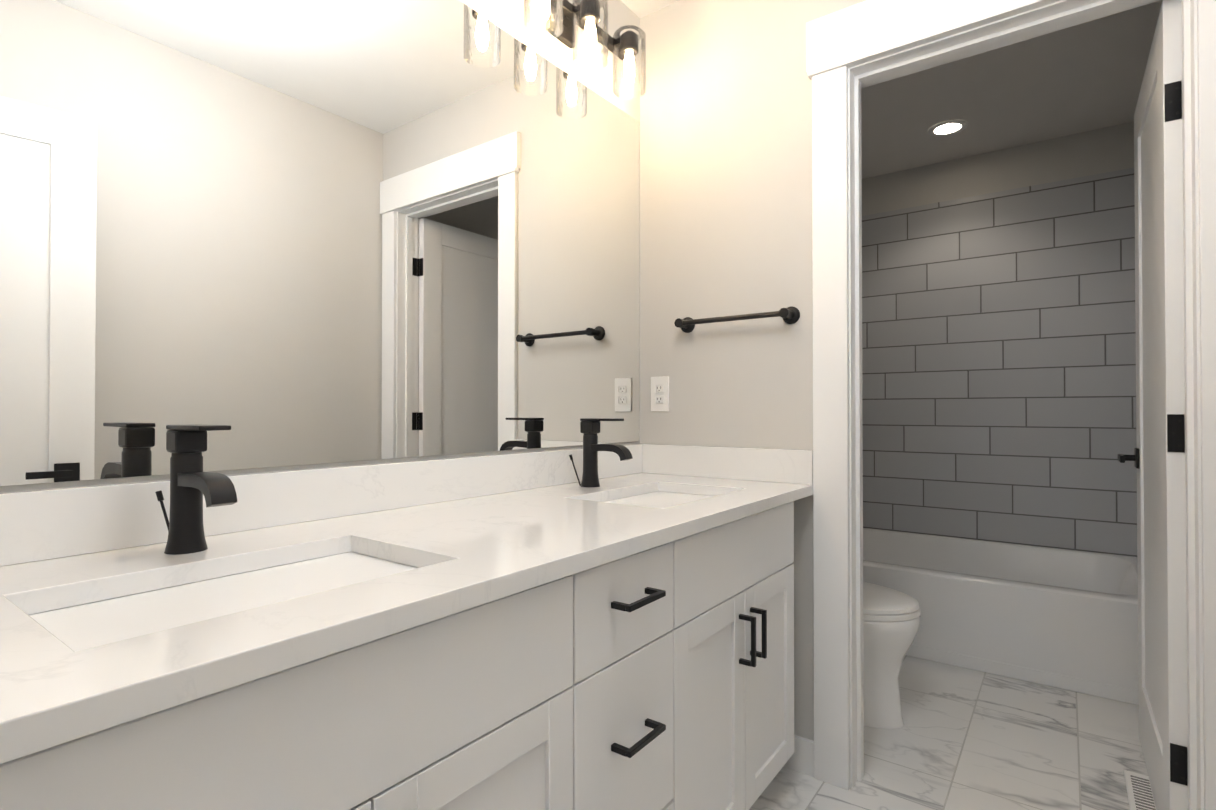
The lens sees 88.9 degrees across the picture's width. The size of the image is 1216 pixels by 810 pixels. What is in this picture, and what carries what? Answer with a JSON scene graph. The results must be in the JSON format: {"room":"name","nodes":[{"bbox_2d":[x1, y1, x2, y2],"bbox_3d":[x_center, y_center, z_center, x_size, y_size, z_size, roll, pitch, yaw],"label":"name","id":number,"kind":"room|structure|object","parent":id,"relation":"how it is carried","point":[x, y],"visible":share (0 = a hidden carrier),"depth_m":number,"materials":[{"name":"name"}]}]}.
{"room":"bathroom","nodes":[
{"label":"bathroom","id":0,"kind":"room"},
{"bbox_2d":[0,0,639,492],"bbox_3d":[0.091,-0.145,2.293,0.120,2.500,4.420,0,-1,36],"label":"wall","id":1,"kind":"structure","parent":0,"point":[508,18],"depth_m":1.83,"materials":[{"name":"paint"}]},
{"bbox_2d":[0,0,638,485],"bbox_3d":[-0.481,-0.450,1.415,0.006,1.141,1.984,0,-1,36],"label":"wall mirror","id":2,"kind":"object","parent":1,"relation":"attached to","point":[286,232],"visible":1,"depth_m":1.23,"materials":[{"name":"clear glass"}]},
{"bbox_2d":[524,0,645,98],"bbox_3d":[-0.081,-1.108,1.820,0.176,0.228,0.540,0,-1,36],"label":"sconce","id":3,"kind":"object","parent":1,"relation":"attached to","point":[562,19],"visible":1,"depth_m":1.83,"materials":[{"name":"glass"}]},
{"bbox_2d":[640,0,865,740],"bbox_3d":[0.787,-0.150,1.801,1.586,2.500,0.115,0,-1,36],"label":"wall","id":4,"kind":"structure","parent":0,"point":[726,164],"depth_m":2.01,"materials":[{"name":"paint"}]},
{"bbox_2d":[0,444,643,565],"bbox_3d":[-0.474,0.182,1.402,0.020,0.102,2.014,0,-1,36],"label":"backsplash","id":5,"kind":"structure","parent":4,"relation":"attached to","point":[48,523],"depth_m":1.18,"materials":[{"name":"white stone"}]},
{"bbox_2d":[651,376,668,410],"bbox_3d":[0.180,-0.038,2.170,0.074,0.122,0.009,0,-1,36],"label":"electrical outlet plate","id":6,"kind":"object","parent":4,"relation":"attached to","point":[659,393],"visible":1,"depth_m":2.17,"materials":[{"name":"white plastic"}]},
{"bbox_2d":[644,444,812,481],"bbox_3d":[0.368,0.187,2.020,0.601,0.102,0.020,0,-1,36],"label":"backsplash","id":7,"kind":"structure","parent":4,"relation":"attached to","point":[758,464],"depth_m":1.99,"materials":[{"name":"white stone"}]},
{"bbox_2d":[674,306,799,332],"bbox_3d":[0.397,-0.273,1.976,0.413,0.054,0.066,0,-1,36],"label":"towel rail","id":8,"kind":"object","parent":4,"relation":"attached to","point":[790,315],"visible":1,"depth_m":1.93,"materials":[{"name":"black metal"}]},
{"bbox_2d":[784,735,813,776],"bbox_3d":[0.362,1.052,2.024,0.624,0.100,0.013,0,-1,36],"label":"baseboard","id":9,"kind":"structure","parent":4,"relation":"attached to","point":[801,759],"depth_m":1.84,"materials":[{"name":"white wood"}]},
{"bbox_2d":[806,0,1215,809],"bbox_3d":[1.030,-0.024,1.620,0.972,2.245,0.171,0,-1,36],"label":"door frame","id":10,"kind":"structure","parent":4,"relation":"attached to","point":[852,50],"depth_m":1.77,"materials":[{"name":"white wood"}]},
{"bbox_2d":[1118,0,1187,809],"bbox_3d":[1.558,0.060,1.758,0.139,2.063,0.733,0,-1,36],"label":"room door","id":11,"kind":"structure","parent":4,"relation":"in","point":[1158,457],"depth_m":1.54,"materials":[{"name":"white wood"}]},
{"bbox_2d":[621,0,1161,178],"bbox_3d":[0.777,-1.450,1.799,1.886,0.100,4.420,0,-1,36],"label":"ceiling","id":12,"kind":"structure","parent":0,"point":[1084,77],"depth_m":2.78,"materials":[{"name":"paint"}]},
{"bbox_2d":[928,120,967,135],"bbox_3d":[1.701,-1.383,3.105,0.176,0.008,0.176,0,-1,36],"label":"recessed light","id":13,"kind":"object","parent":12,"relation":"in","point":[947,128],"visible":1,"depth_m":3.09,"materials":[{"name":"white plastic"}]},
{"bbox_2d":[749,655,1148,809],"bbox_3d":[0.777,1.150,1.774,1.886,0.100,4.420,0,-1,36],"label":"floor","id":14,"kind":"structure","parent":0,"point":[962,738],"depth_m":1.96,"materials":[{"name":"tile"}]},
{"bbox_2d":[0,494,812,809],"bbox_3d":[-0.196,0.678,1.253,0.640,0.833,1.690,0,-1,36],"label":"bathroom vanity","id":15,"kind":"object","parent":14,"relation":"on","point":[592,624],"depth_m":0.87,"materials":[{"name":"white wood"}]},
{"bbox_2d":[0,474,812,745],"bbox_3d":[-0.233,0.246,1.223,0.621,0.030,2.014,0,-1,36],"label":"countertop","id":16,"kind":"structure","parent":15,"relation":"on","point":[483,543],"depth_m":0.84,"materials":[{"name":"white stone"}]},
{"bbox_2d":[156,424,239,553],"bbox_3d":[-0.630,0.130,0.949,0.195,0.197,0.058,0,-1,36],"label":"faucet","id":17,"kind":"object","parent":16,"relation":"on","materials":[{"name":"black metal"}]},
{"bbox_2d":[24,542,427,645],"bbox_3d":[-0.471,0.333,0.830,0.338,0.175,0.494,0,-1,36],"label":"sink","id":18,"kind":"object","parent":16,"relation":"in","point":[87,616],"depth_m":0.85,"materials":[{"name":"white ceramic"}]},
{"bbox_2d":[568,418,635,485],"bbox_3d":[-0.019,0.138,1.775,0.195,0.197,0.056,0,-1,36],"label":"faucet","id":19,"kind":"object","parent":16,"relation":"on","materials":[{"name":"black metal"}]},
{"bbox_2d":[600,486,723,505],"bbox_3d":[0.139,0.340,1.656,0.338,0.175,0.492,0,-1,36],"label":"sink","id":20,"kind":"object","parent":16,"relation":"in","point":[651,495],"depth_m":1.80,"materials":[{"name":"white ceramic"}]},
{"bbox_2d":[863,582,920,728],"bbox_3d":[0.730,0.712,2.348,0.819,0.784,0.424,0,-1,36],"label":"toilet","id":21,"kind":"object","parent":14,"relation":"on","point":[891,622],"visible":0.25,"depth_m":2.12,"materials":[{"name":"white ceramic"}]},
{"bbox_2d":[863,528,1138,704],"bbox_3d":[1.712,0.922,3.043,1.562,0.377,0.947,0,-1,36],"label":"bathtub","id":22,"kind":"object","parent":14,"relation":"on","point":[1065,619],"visible":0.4,"depth_m":2.59,"materials":[{"name":"white ceramic"}]},
{"bbox_2d":[1124,770,1156,809],"bbox_3d":[1.489,1.096,1.722,0.070,0.006,0.300,0,-1,36],"label":"floor vent","id":23,"kind":"object","parent":14,"relation":"in","point":[1139,792],"visible":0.96,"depth_m":1.75,"materials":[{"name":"white plastic"}]},
{"bbox_2d":[862,121,1133,215],"bbox_3d":[2.037,-0.134,3.492,1.586,2.500,0.120,0,-1,36],"label":"wall","id":24,"kind":"structure","parent":0,"point":[1096,151],"depth_m":3.35,"materials":[{"name":"ceramic tile"},{"name":"grout"},{"name":"paint"}]},
{"bbox_2d":[862,168,1136,556],"bbox_3d":[1.998,-0.200,3.441,1.585,1.910,0.008,0,-1,36],"label":"wall tile","id":25,"kind":"structure","parent":24,"relation":"attached to","point":[998,366],"depth_m":3.33,"materials":[{"name":"grey tile"}]}
]}

